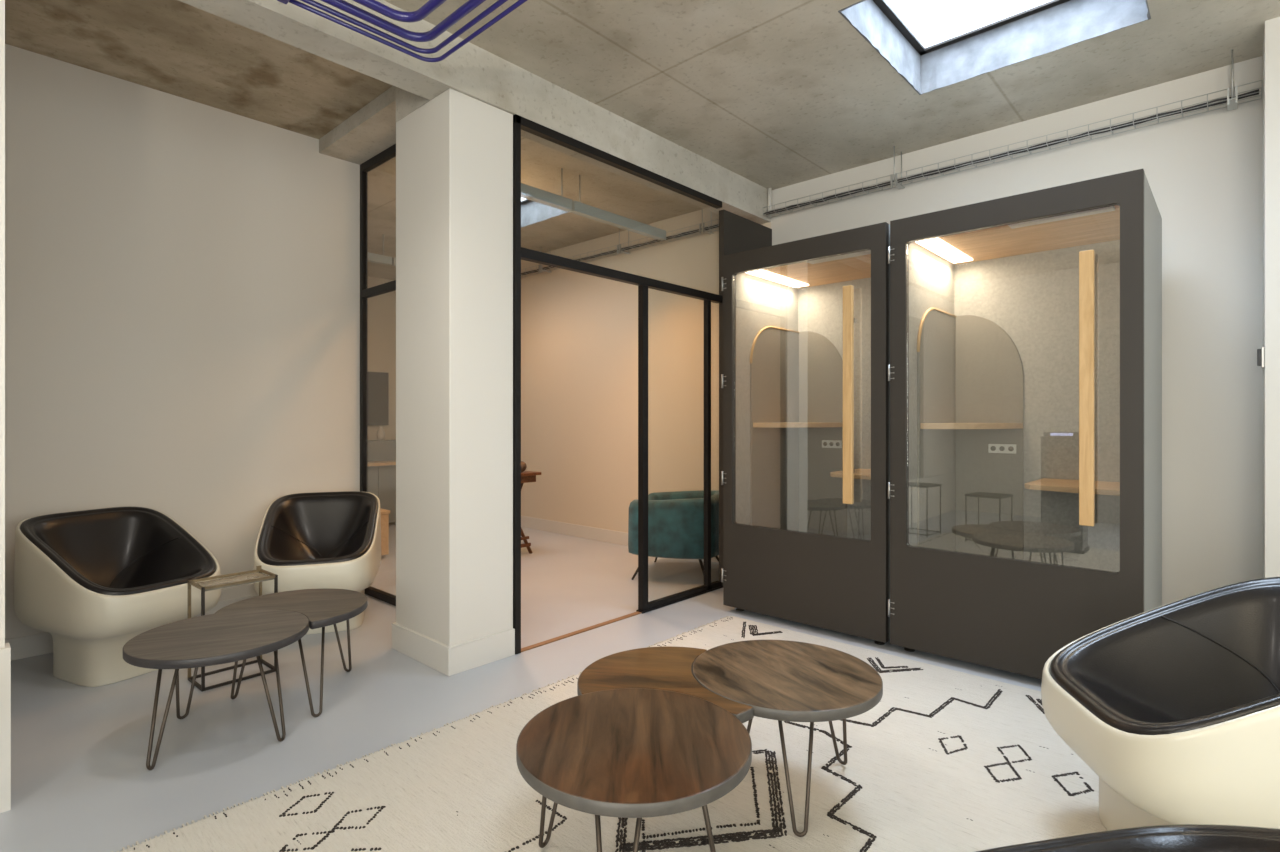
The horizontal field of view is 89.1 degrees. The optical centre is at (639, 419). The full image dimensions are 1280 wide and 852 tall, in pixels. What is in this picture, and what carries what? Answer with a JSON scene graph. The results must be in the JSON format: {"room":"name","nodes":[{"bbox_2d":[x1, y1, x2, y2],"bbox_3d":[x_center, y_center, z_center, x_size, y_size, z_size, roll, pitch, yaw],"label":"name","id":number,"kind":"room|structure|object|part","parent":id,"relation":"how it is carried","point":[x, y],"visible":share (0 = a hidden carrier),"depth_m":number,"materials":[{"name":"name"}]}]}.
{"room":"common room","nodes":[
{"label":"common room","id":0,"kind":"room"},
{"bbox_2d":[0,0,4,647],"bbox_3d":[-3.686,-0.370,1.730,1.932,3.240,2.756,0,0,43],"label":"wall","id":1,"kind":"structure","parent":0,"point":[2,2],"depth_m":2.09,"materials":[{"name":"white paint"}]},
{"bbox_2d":[0,643,10,812],"bbox_3d":[-2.974,0.990,1.097,0.072,0.520,2.748,0,0,43],"label":"baseboard","id":2,"kind":"structure","parent":1,"relation":"attached to","point":[5,652],"depth_m":2.08,"materials":[{"name":"white paint"}]},
{"bbox_2d":[5,44,359,638],"bbox_3d":[-3.684,-0.350,3.048,0.150,3.200,4.700,0,0,43],"label":"wall","id":3,"kind":"structure","parent":0,"point":[182,275],"depth_m":3.88,"materials":[{"name":"white paint"}]},
{"bbox_2d":[5,594,258,660],"bbox_3d":[-2.699,1.192,3.997,0.015,0.115,1.890,0,0,43],"label":"baseboard","id":4,"kind":"structure","parent":3,"relation":"attached to","point":[37,644],"depth_m":3.44,"materials":[{"name":"white paint"}]},
{"bbox_2d":[5,0,392,138],"bbox_3d":[-3.184,-2.050,2.395,1.870,0.200,4.415,0,0,43],"label":"ceiling","id":5,"kind":"structure","parent":0,"point":[174,47],"depth_m":3.50,"materials":[{"name":"concrete"}]},
{"bbox_2d":[319,86,395,164],"bbox_3d":[-3.006,-2.003,5.444,5.005,0.294,0.315,0,0,43],"label":"beam","id":6,"kind":"structure","parent":0,"point":[371,130],"depth_m":4.24,"materials":[{"name":"concrete"}]},
{"bbox_2d":[368,276,395,439],"bbox_3d":[-3.988,-0.350,8.184,0.150,3.200,2.690,0,0,43],"label":"wall","id":7,"kind":"structure","parent":0,"point":[381,308],"depth_m":8.69,"materials":[{"name":"beige paint"}]},
{"bbox_2d":[368,372,388,424],"bbox_3d":[-3.696,-0.280,8.336,0.074,0.700,0.950,0,0,43],"label":"wall screen","id":8,"kind":"object","parent":7,"relation":"attached to","point":[378,382],"visible":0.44,"depth_m":8.56,"materials":[{"name":"grey"}]},
{"bbox_2d":[396,87,429,121],"bbox_3d":[-1.075,-1.890,3.577,0.365,0.520,0.380,0,0,43],"label":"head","id":9,"kind":"structure","parent":0,"point":[407,102],"depth_m":3.48},
{"bbox_2d":[396,88,512,645],"bbox_3d":[-1.007,-0.190,3.514,0.550,2.880,0.380,0,0,43],"label":"wall pillar","id":10,"kind":"structure","parent":0,"point":[454,152],"depth_m":3.33,"materials":[{"name":"white paint"}]},
{"bbox_2d":[392,622,514,675],"bbox_3d":[-1.014,1.180,3.509,0.585,0.140,0.396,0,0,43],"label":"baseboard","id":11,"kind":"structure","parent":10,"relation":"attached to","point":[455,659],"depth_m":3.32,"materials":[{"name":"white paint"}]},
{"bbox_2d":[178,0,770,223],"bbox_3d":[-1.456,-1.870,2.745,0.200,0.480,7.270,0,0,43],"label":"beam","id":12,"kind":"structure","parent":0,"point":[471,70],"depth_m":3.37,"materials":[{"name":"concrete"}]},
{"bbox_2d":[0,522,1041,851],"bbox_3d":[-1.177,1.310,2.488,12.100,0.120,7.670,0,0,43],"label":"floor","id":13,"kind":"structure","parent":0,"point":[81,780],"depth_m":2.88,"materials":[{"name":"grey concrete"}]},
{"bbox_2d":[14,507,220,686],"bbox_3d":[-2.644,0.867,3.332,0.794,0.765,0.680,0,0,25],"label":"lounge chair","id":14,"kind":"object","parent":13,"relation":"on","point":[95,580],"visible":0.93,"depth_m":3.15,"materials":[{"name":"beige plastic"}]},
{"bbox_2d":[20,507,215,595],"bbox_3d":[-2.644,0.700,3.332,0.754,0.430,0.641,0,0,25],"label":"cushion","id":15,"kind":"object","parent":14,"relation":"on","point":[115,551],"depth_m":3.43,"materials":[{"name":"black leather"}]},
{"bbox_2d":[188,565,277,691],"bbox_3d":[-1.990,1.001,3.182,0.212,0.498,0.326,0,0,40],"label":"side table","id":16,"kind":"object","parent":13,"relation":"on","point":[254,577],"visible":0.81,"depth_m":3.16,"materials":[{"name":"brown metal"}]},
{"bbox_3d":[-2.168,1.011,3.128,0.012,0.478,0.012,0,0,40],"label":"leg","id":17,"kind":"part","parent":16,"relation":"part of","materials":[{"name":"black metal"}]},
{"bbox_3d":[-2.016,1.011,2.998,0.012,0.478,0.012,0,0,40],"label":"leg","id":18,"kind":"part","parent":16,"relation":"part of","materials":[{"name":"grey metal"}]},
{"bbox_3d":[-1.990,1.244,3.182,0.212,0.012,0.326,0,0,40],"label":"frame","id":19,"kind":"part","parent":16,"relation":"part of","materials":[{"name":"grey metal"}]},
{"bbox_3d":[-1.990,0.778,3.182,0.212,0.012,0.326,0,0,40],"label":"frame","id":20,"kind":"part","parent":16,"relation":"part of","materials":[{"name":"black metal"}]},
{"bbox_2d":[196,572,273,590],"bbox_3d":[-1.990,0.790,3.182,0.188,0.008,0.302,0,0,40],"label":"tabletop","id":21,"kind":"object","parent":16,"relation":"on","point":[254,577],"depth_m":3.18,"materials":[{"name":"wood"}]},
{"bbox_3d":[-1.965,1.011,3.366,0.012,0.478,0.012,0,0,40],"label":"leg","id":22,"kind":"part","parent":16,"relation":"part of","materials":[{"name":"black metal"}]},
{"bbox_3d":[-1.813,1.011,3.237,0.012,0.478,0.012,0,0,40],"label":"leg","id":23,"kind":"part","parent":16,"relation":"part of","materials":[{"name":"grey metal"}]},
{"bbox_2d":[123,588,367,769],"bbox_3d":[-1.596,1.040,2.746,0.619,0.420,1.012,0,0,14],"label":"coffee table","id":24,"kind":"object","parent":13,"relation":"on","point":[252,627],"visible":1,"depth_m":2.58,"materials":[{"name":"brown wood"}]},
{"bbox_3d":[-1.732,1.055,2.359,0.150,0.390,0.096,0,0,26],"label":"leg","id":25,"kind":"part","parent":24,"relation":"part of","materials":[{"name":"grey metal"}]},
{"bbox_3d":[-1.877,1.055,2.695,0.096,0.390,0.150,0,0,32],"label":"leg","id":26,"kind":"part","parent":24,"relation":"part of","materials":[{"name":"grey metal"}]},
{"bbox_3d":[-1.777,1.055,2.912,0.096,0.390,0.150,0,0,0],"label":"leg","id":27,"kind":"part","parent":24,"relation":"part of","materials":[{"name":"grey metal"}]},
{"bbox_3d":[-1.436,1.055,2.534,0.096,0.390,0.150,0,0,4],"label":"leg","id":28,"kind":"part","parent":24,"relation":"part of","materials":[{"name":"grey metal"}]},
{"bbox_3d":[-1.391,1.055,2.764,0.096,0.390,0.150,0,0,43],"label":"leg","id":29,"kind":"part","parent":24,"relation":"part of","materials":[{"name":"grey metal"}]},
{"bbox_3d":[-1.461,1.055,3.184,0.150,0.390,0.096,0,0,18],"label":"leg","id":30,"kind":"part","parent":24,"relation":"part of","materials":[{"name":"grey metal"}]},
{"bbox_2d":[253,491,380,634],"bbox_3d":[-1.976,0.867,4.028,0.680,0.765,0.794,0,0,-19],"label":"lounge chair","id":31,"kind":"object","parent":13,"relation":"on","point":[316,540],"visible":0.87,"depth_m":4.05,"materials":[{"name":"black leather"}]},
{"bbox_2d":[257,491,377,565],"bbox_3d":[-1.976,0.700,4.028,0.641,0.430,0.754,0,0,-19],"label":"cushion","id":32,"kind":"object","parent":31,"relation":"on","point":[316,528],"depth_m":4.20,"materials":[{"name":"black leather"}]},
{"bbox_2d":[360,144,395,605],"bbox_3d":[-1.546,-0.303,4.302,1.300,3.106,0.040,0,0,43],"label":"screen","id":33,"kind":"object","parent":13,"relation":"on","point":[389,153],"visible":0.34,"depth_m":4.71,"materials":[{"name":"black metal"}]},
{"bbox_3d":[-2.010,-0.303,4.728,0.040,3.106,0.040,0,0,43],"label":"post","id":34,"kind":"part","parent":33,"relation":"part of","materials":[{"name":"black metal"}]},
{"bbox_3d":[-1.546,-1.828,4.302,1.220,0.056,0.040,0,0,43],"label":"rail","id":35,"kind":"part","parent":33,"relation":"part of","materials":[{"name":"black metal"}]},
{"bbox_3d":[-1.546,1.225,4.302,1.220,0.050,0.040,0,0,43],"label":"rail","id":36,"kind":"part","parent":33,"relation":"part of","materials":[{"name":"black metal"}]},
{"bbox_2d":[368,440,395,522],"bbox_3d":[-3.246,0.730,7.706,0.610,0.960,1.570,0,0,43],"label":"base cabinet","id":37,"kind":"object","parent":13,"relation":"on","point":[381,454],"visible":0.11,"depth_m":7.65,"materials":[{"name":"grey wood"}]},
{"bbox_3d":[-3.172,0.830,7.400,0.012,0.680,0.380,0,0,43],"label":"door","id":38,"kind":"part","parent":37,"relation":"part of","materials":[{"name":"grey"}]},
{"bbox_2d":[377,427,384,440],"bbox_3d":[-3.163,0.165,7.936,0.100,0.170,0.100,0,0,43],"label":"bottle","id":39,"kind":"object","parent":37,"relation":"on","point":[380,433],"visible":1,"depth_m":7.90,"materials":[{"name":"beige ceramic"}]},
{"bbox_2d":[368,461,395,465],"bbox_3d":[-3.246,0.512,7.706,0.610,0.035,1.570,0,0,43],"label":"countertop","id":40,"kind":"structure","parent":37,"relation":"on","point":[384,463],"depth_m":7.57,"materials":[{"name":"brown wood"}]},
{"bbox_3d":[-2.908,0.830,7.687,0.012,0.680,0.380,0,0,43],"label":"door","id":41,"kind":"part","parent":37,"relation":"part of","materials":[{"name":"grey"}]},
{"bbox_2d":[381,509,389,554],"bbox_3d":[-2.654,1.020,5.904,0.580,0.400,0.520,0,0,43],"label":"wooden chest","id":42,"kind":"object","parent":13,"relation":"on","point":[385,513],"visible":0.19,"depth_m":5.88,"materials":[{"name":"brown wood"}]},
{"bbox_3d":[-2.654,0.835,5.904,0.580,0.030,0.520,0,0,43],"label":"lid","id":43,"kind":"part","parent":42,"relation":"part of","materials":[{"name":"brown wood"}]},
{"bbox_2d":[521,471,540,553],"bbox_3d":[-1.486,0.874,6.246,1.020,0.768,0.550,0,0,43],"label":"desk","id":44,"kind":"object","parent":13,"relation":"on","point":[526,476],"visible":0.1,"depth_m":6.04,"materials":[{"name":"brown wood"}]},
{"bbox_2d":[521,461,526,471],"bbox_3d":[-1.114,0.435,6.074,0.110,0.102,0.110,0,0,43],"label":"round ornament","id":45,"kind":"object","parent":44,"relation":"on","point":[523,464],"visible":0.47,"depth_m":6.04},
{"bbox_3d":[-1.146,0.915,5.988,0.362,0.685,0.034,0,0,-42],"label":"leg","id":46,"kind":"part","parent":44,"relation":"part of","materials":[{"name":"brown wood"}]},
{"bbox_2d":[521,611,641,651],"bbox_3d":[-0.326,1.247,3.863,0.036,0.006,0.975,0,0,43],"label":"threshold strip","id":47,"kind":"object","parent":13,"relation":"on","point":[637,612],"visible":0.86,"depth_m":3.82,"materials":[{"name":"gold metal"}]},
{"bbox_2d":[112,616,1106,851],"bbox_3d":[0.368,1.242,1.611,3.140,0.014,3.970,0,0,43],"label":"rug","id":48,"kind":"object","parent":13,"relation":"on","point":[946,760],"visible":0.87,"depth_m":2.17,"materials":[{"name":"beige fabric"}]},
{"bbox_2d":[516,640,882,851],"bbox_3d":[0.170,1.032,1.990,0.841,0.405,1.273,0,0,43],"label":"coffee table","id":49,"kind":"object","parent":48,"relation":"on","point":[649,731],"visible":1,"depth_m":1.84,"materials":[{"name":"brown wood"}]},
{"bbox_3d":[-0.243,1.047,1.857,0.096,0.374,0.150,0,0,33],"label":"leg","id":50,"kind":"part","parent":49,"relation":"part of","materials":[{"name":"grey metal"}]},
{"bbox_3d":[-0.053,1.047,1.481,0.150,0.375,0.096,0,0,9],"label":"leg","id":51,"kind":"part","parent":49,"relation":"part of","materials":[{"name":"grey metal"}]},
{"bbox_3d":[0.168,1.047,1.718,0.096,0.375,0.150,0,0,-3],"label":"leg","id":52,"kind":"part","parent":49,"relation":"part of","materials":[{"name":"grey metal"}]},
{"bbox_3d":[0.381,1.047,2.324,0.150,0.375,0.096,0,0,-30],"label":"leg","id":53,"kind":"part","parent":49,"relation":"part of","materials":[{"name":"grey metal"}]},
{"bbox_3d":[0.476,1.047,1.967,0.150,0.375,0.096,0,0,1],"label":"leg","id":54,"kind":"part","parent":49,"relation":"part of","materials":[{"name":"grey metal"}]},
{"bbox_3d":[0.691,1.047,2.306,0.096,0.375,0.150,0,0,-35],"label":"leg","id":55,"kind":"part","parent":49,"relation":"part of","materials":[{"name":"grey metal"}]},
{"bbox_2d":[976,824,1279,851],"bbox_3d":[0.849,0.852,0.857,0.680,0.765,0.794,0,0,-12],"label":"lounge chair","id":56,"kind":"object","parent":48,"relation":"on","point":[1179,837],"visible":1,"depth_m":1.19,"materials":[{"name":"black leather"}]},
{"bbox_2d":[1041,577,1279,830],"bbox_3d":[1.624,0.852,1.802,0.794,0.765,0.680,0,0,9],"label":"lounge chair","id":57,"kind":"object","parent":48,"relation":"on","point":[1174,707],"visible":0.96,"depth_m":1.90,"materials":[{"name":"white plastic"}]},
{"bbox_2d":[1049,577,1279,734],"bbox_3d":[1.624,0.684,1.802,0.754,0.430,0.641,0,0,9],"label":"cushion","id":58,"kind":"object","parent":57,"relation":"on","point":[1208,662],"depth_m":1.98,"materials":[{"name":"black leather"}]},
{"bbox_2d":[513,114,722,653],"bbox_3d":[-0.042,-0.190,4.172,0.056,2.880,1.885,0,0,43],"label":"glass door frame","id":59,"kind":"structure","parent":13,"relation":"on","point":[520,123],"depth_m":4.21,"materials":[{"name":"black metal"}]},
{"bbox_3d":[-0.668,-0.190,3.491,0.050,2.880,0.035,0,0,43],"label":"post","id":60,"kind":"part","parent":59,"relation":"part of","materials":[{"name":"black metal"}]},
{"bbox_3d":[-0.042,-1.607,4.172,0.050,0.045,1.885,0,0,43],"label":"rail","id":61,"kind":"part","parent":59,"relation":"part of","materials":[{"name":"black metal"}]},
{"bbox_3d":[0.021,0.188,4.241,0.044,2.125,0.052,0,0,43],"label":"post","id":62,"kind":"part","parent":59,"relation":"part of","materials":[{"name":"black metal"}]},
{"bbox_3d":[0.311,1.228,4.557,0.040,0.045,0.840,0,0,43],"label":"rail","id":63,"kind":"part","parent":59,"relation":"part of","materials":[{"name":"black metal"}]},
{"bbox_3d":[0.492,0.188,4.753,0.040,2.125,0.040,0,0,43],"label":"post","id":64,"kind":"part","parent":59,"relation":"part of","materials":[{"name":"black metal"}]},
{"bbox_2d":[628,490,718,579],"bbox_3d":[0.336,0.922,5.310,0.749,0.665,0.778,0,0,17],"label":"armchair","id":65,"kind":"object","parent":13,"relation":"on","point":[676,518],"visible":0.73,"depth_m":4.95,"materials":[{"name":"teal fabric"}]},
{"bbox_3d":[0.482,1.143,4.990,0.027,0.224,0.181,0,0,-20],"label":"leg","id":66,"kind":"part","parent":65,"relation":"part of","materials":[{"name":"grey metal"}]},
{"bbox_2d":[719,209,771,585],"bbox_3d":[0.839,-0.160,5.111,0.045,2.820,0.680,0,0,43],"label":"panel","id":67,"kind":"object","parent":13,"relation":"on","point":[737,234],"visible":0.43,"depth_m":4.87,"materials":[{"name":"grey paint"}]},
{"bbox_2d":[721,222,889,644],"bbox_3d":[1.234,0.086,4.219,1.080,2.328,0.983,0,0,43],"label":"booth","id":68,"kind":"object","parent":13,"relation":"on","point":[805,475],"visible":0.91,"depth_m":4.25,"materials":[{"name":"grey paint"}]},
{"bbox_2d":[746,270,808,287],"bbox_3d":[0.948,-0.976,4.484,0.110,0.008,0.685,0,0,43],"label":"led light","id":69,"kind":"object","parent":68,"relation":"on","point":[768,277],"depth_m":4.49,"materials":[{"name":"beige plastic"}]},
{"bbox_2d":[753,422,842,427],"bbox_3d":[1.107,0.034,4.484,0.385,0.032,0.630,0,0,43],"label":"shelf","id":70,"kind":"object","parent":68,"relation":"attached to","point":[755,424],"depth_m":4.34,"materials":[{"name":"brown wood"}]},
{"bbox_3d":[0.947,-0.139,3.910,0.919,1.620,0.006,0,0,43],"label":"pane","id":71,"kind":"part","parent":68,"relation":"part of","materials":[{"name":"clear glass"}]},
{"bbox_2d":[822,440,841,447],"bbox_3d":[1.371,0.172,4.648,0.150,0.055,0.009,0,0,43],"label":"socket","id":72,"kind":"object","parent":68,"relation":"attached to","point":[825,443],"depth_m":4.64,"materials":[{"name":"white plastic"}]},
{"bbox_2d":[806,250,870,263],"bbox_3d":[1.190,-0.973,3.857,0.415,0.014,0.090,0,0,43],"label":"trim strip","id":73,"kind":"object","parent":68,"relation":"attached to","point":[868,251],"depth_m":3.86,"materials":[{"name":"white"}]},
{"bbox_3d":[1.164,-0.141,3.635,0.054,1.218,0.028,0,0,43],"label":"handle","id":74,"kind":"part","parent":68,"relation":"part of","materials":[{"name":"brown wood"}]},
{"bbox_2d":[888,169,1161,678],"bbox_3d":[2.046,0.086,3.473,1.096,2.328,0.983,0,0,43],"label":"booth","id":75,"kind":"object","parent":13,"relation":"on","point":[1025,367],"visible":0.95,"depth_m":3.54,"materials":[{"name":"grey paint"}]},
{"bbox_2d":[916,238,972,262],"bbox_3d":[1.754,-0.976,3.743,0.110,0.008,0.685,0,0,43],"label":"led light","id":76,"kind":"object","parent":75,"relation":"on","point":[942,250],"depth_m":3.74,"materials":[{"name":"beige plastic"}]},
{"bbox_2d":[920,423,1022,428],"bbox_3d":[1.913,0.034,3.742,0.385,0.032,0.630,0,0,43],"label":"shelf","id":77,"kind":"object","parent":75,"relation":"attached to","point":[922,425],"depth_m":3.58,"materials":[{"name":"brown wood"}]},
{"bbox_2d":[988,444,1015,453],"bbox_3d":[2.177,0.172,3.907,0.150,0.055,0.009,0,0,43],"label":"socket","id":78,"kind":"object","parent":75,"relation":"attached to","point":[992,448],"depth_m":3.90,"materials":[{"name":"white plastic"}]},
{"bbox_3d":[1.765,-0.139,3.158,0.919,1.620,0.006,0,0,43],"label":"pane","id":79,"kind":"part","parent":75,"relation":"part of","materials":[{"name":"clear glass"}]},
{"bbox_2d":[1008,206,1114,228],"bbox_3d":[2.005,-0.973,3.108,0.422,0.014,0.090,0,0,43],"label":"trim strip","id":80,"kind":"object","parent":75,"relation":"attached to","point":[1111,208],"depth_m":3.10,"materials":[{"name":"white"}]},
{"bbox_3d":[1.982,-0.141,2.884,0.054,1.218,0.028,0,0,43],"label":"handle","id":81,"kind":"part","parent":75,"relation":"part of","materials":[{"name":"brown wood"}]},
{"bbox_2d":[368,136,703,279],"bbox_3d":[-1.921,-2.020,6.501,5.570,0.260,2.770,0,0,43],"label":"ceiling","id":82,"kind":"structure","parent":0,"point":[541,165],"depth_m":5.65,"materials":[{"name":"concrete"}]},
{"bbox_2d":[368,234,395,266],"bbox_3d":[-2.535,-1.740,6.699,0.060,0.300,2.130,0,0,43],"label":"linear pendant","id":83,"kind":"object","parent":82,"relation":"hanging from","point":[375,258],"visible":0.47,"depth_m":6.58,"materials":[{"name":"grey"}]},
{"bbox_2d":[521,197,569,227],"bbox_3d":[-1.363,-2.258,5.852,1.110,0.744,1.090,0,0,43],"label":"window","id":84,"kind":"structure","parent":82,"relation":"attached to","point":[532,212],"depth_m":6.22,"materials":[{"name":"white glass"}]},
{"bbox_2d":[521,168,665,240],"bbox_3d":[-0.509,-1.740,4.972,0.060,0.300,2.130,0,0,43],"label":"linear pendant","id":85,"kind":"object","parent":82,"relation":"hanging from","point":[528,192],"visible":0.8,"depth_m":5.03,"materials":[{"name":"grey metal"}]},
{"bbox_3d":[-0.587,-1.780,4.887,0.011,0.220,0.011,0,0,-25],"label":"suspension rod","id":86,"kind":"part","parent":85,"relation":"part of","materials":[{"name":"silver metal"}]},
{"bbox_3d":[-0.465,-1.780,5.019,0.011,0.220,0.011,0,0,-25],"label":"suspension rod","id":87,"kind":"part","parent":85,"relation":"part of","materials":[{"name":"silver metal"}]},
{"bbox_2d":[521,208,718,277],"bbox_3d":[-0.426,-1.750,6.576,3.674,0.280,0.155,0,0,43],"label":"cable tray","id":88,"kind":"object","parent":82,"relation":"hanging from","point":[619,250],"visible":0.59,"depth_m":6.27,"materials":[{"name":"silver metal"}]},
{"bbox_2d":[521,224,718,274],"bbox_3d":[-0.459,-1.661,6.592,3.601,0.024,0.070,0,0,43],"label":"cable bundle","id":89,"kind":"object","parent":88,"relation":"in","point":[684,233],"visible":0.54,"depth_m":6.19,"materials":[{"name":"grey"}]},
{"bbox_2d":[384,0,1279,189],"bbox_3d":[0.944,-2.000,0.538,6.340,0.220,7.670,0,0,43],"label":"ceiling","id":90,"kind":"structure","parent":0,"point":[776,94],"depth_m":3.52,"materials":[{"name":"concrete"}]},
{"bbox_2d":[277,0,526,61],"bbox_3d":[-0.648,-1.711,1.615,2.040,0.358,1.500,0,0,43],"label":"pendant","id":91,"kind":"object","parent":90,"relation":"hanging from","point":[430,6],"visible":1,"depth_m":2.50,"materials":[{"name":"blue metal"}]},
{"bbox_2d":[768,188,771,217],"bbox_3d":[1.059,-1.770,5.303,0.032,0.240,0.032,0,0,43],"label":"conduit","id":92,"kind":"object","parent":90,"relation":"attached to","point":[769,189],"visible":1,"depth_m":5.29,"materials":[{"name":"grey metal"}]},
{"bbox_2d":[838,0,1150,94],"bbox_3d":[1.660,-2.258,3.031,1.100,0.744,1.090,0,0,43],"label":"window","id":93,"kind":"structure","parent":90,"relation":"attached to","point":[933,45],"depth_m":3.46,"materials":[{"name":"white glass"}]},
{"bbox_2d":[763,49,1262,217],"bbox_3d":[2.084,-1.750,4.268,2.894,0.280,0.155,0,0,43],"label":"cable tray","id":94,"kind":"object","parent":90,"relation":"hanging from","point":[1232,103],"visible":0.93,"depth_m":3.90,"materials":[{"name":"silver metal"}]},
{"bbox_3d":[1.755,-1.762,4.486,0.007,0.255,0.007,0,0,20],"label":"threaded rod","id":95,"kind":"part","parent":94,"relation":"part of","materials":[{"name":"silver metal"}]},
{"bbox_2d":[763,89,1258,214],"bbox_3d":[2.073,-1.661,4.264,2.881,0.024,0.070,0,0,43],"label":"cable bundle","id":96,"kind":"object","parent":94,"relation":"in","point":[1257,90],"visible":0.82,"depth_m":3.95,"materials":[{"name":"grey"}]},
{"bbox_3d":[3.025,-1.762,3.319,0.007,0.255,0.007,0,0,-25],"label":"threaded rod","id":97,"kind":"part","parent":94,"relation":"part of","materials":[{"name":"silver metal"}]},
{"bbox_3d":[3.112,-1.762,3.414,0.007,0.255,0.007,0,0,-25],"label":"threaded rod","id":98,"kind":"part","parent":94,"relation":"part of","materials":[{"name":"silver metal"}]},
{"bbox_2d":[521,56,1262,605],"bbox_3d":[1.335,-0.320,5.219,11.700,3.140,0.150,0,0,43],"label":"wall","id":99,"kind":"structure","parent":0,"point":[1203,171],"depth_m":4.14,"materials":[{"name":"white paint"}]},
{"bbox_2d":[521,516,718,562],"bbox_3d":[-1.002,1.185,7.255,5.503,0.130,0.015,0,0,43],"label":"baseboard","id":100,"kind":"structure","parent":99,"relation":"attached to","point":[604,535],"depth_m":6.94,"materials":[{"name":"white paint"}]},
{"bbox_2d":[1263,17,1279,577],"bbox_3d":[4.275,-0.320,2.141,3.205,3.140,0.400,0,0,43],"label":"wall","id":101,"kind":"structure","parent":0,"point":[1271,44],"depth_m":3.06,"materials":[{"name":"white paint"}]},
{"bbox_2d":[1257,347,1264,367],"bbox_3d":[2.981,-0.300,3.121,0.026,0.100,0.050,0,0,43],"label":"light switch","id":102,"kind":"object","parent":101,"relation":"attached to","point":[1260,352],"depth_m":3.10,"materials":[{"name":"silver metal"}]},
{"bbox_3d":[2.986,-0.300,3.116,0.012,0.100,0.050,0,0,43],"label":"plate","id":103,"kind":"part","parent":102,"relation":"part of","materials":[{"name":"silver metal"}]}
]}

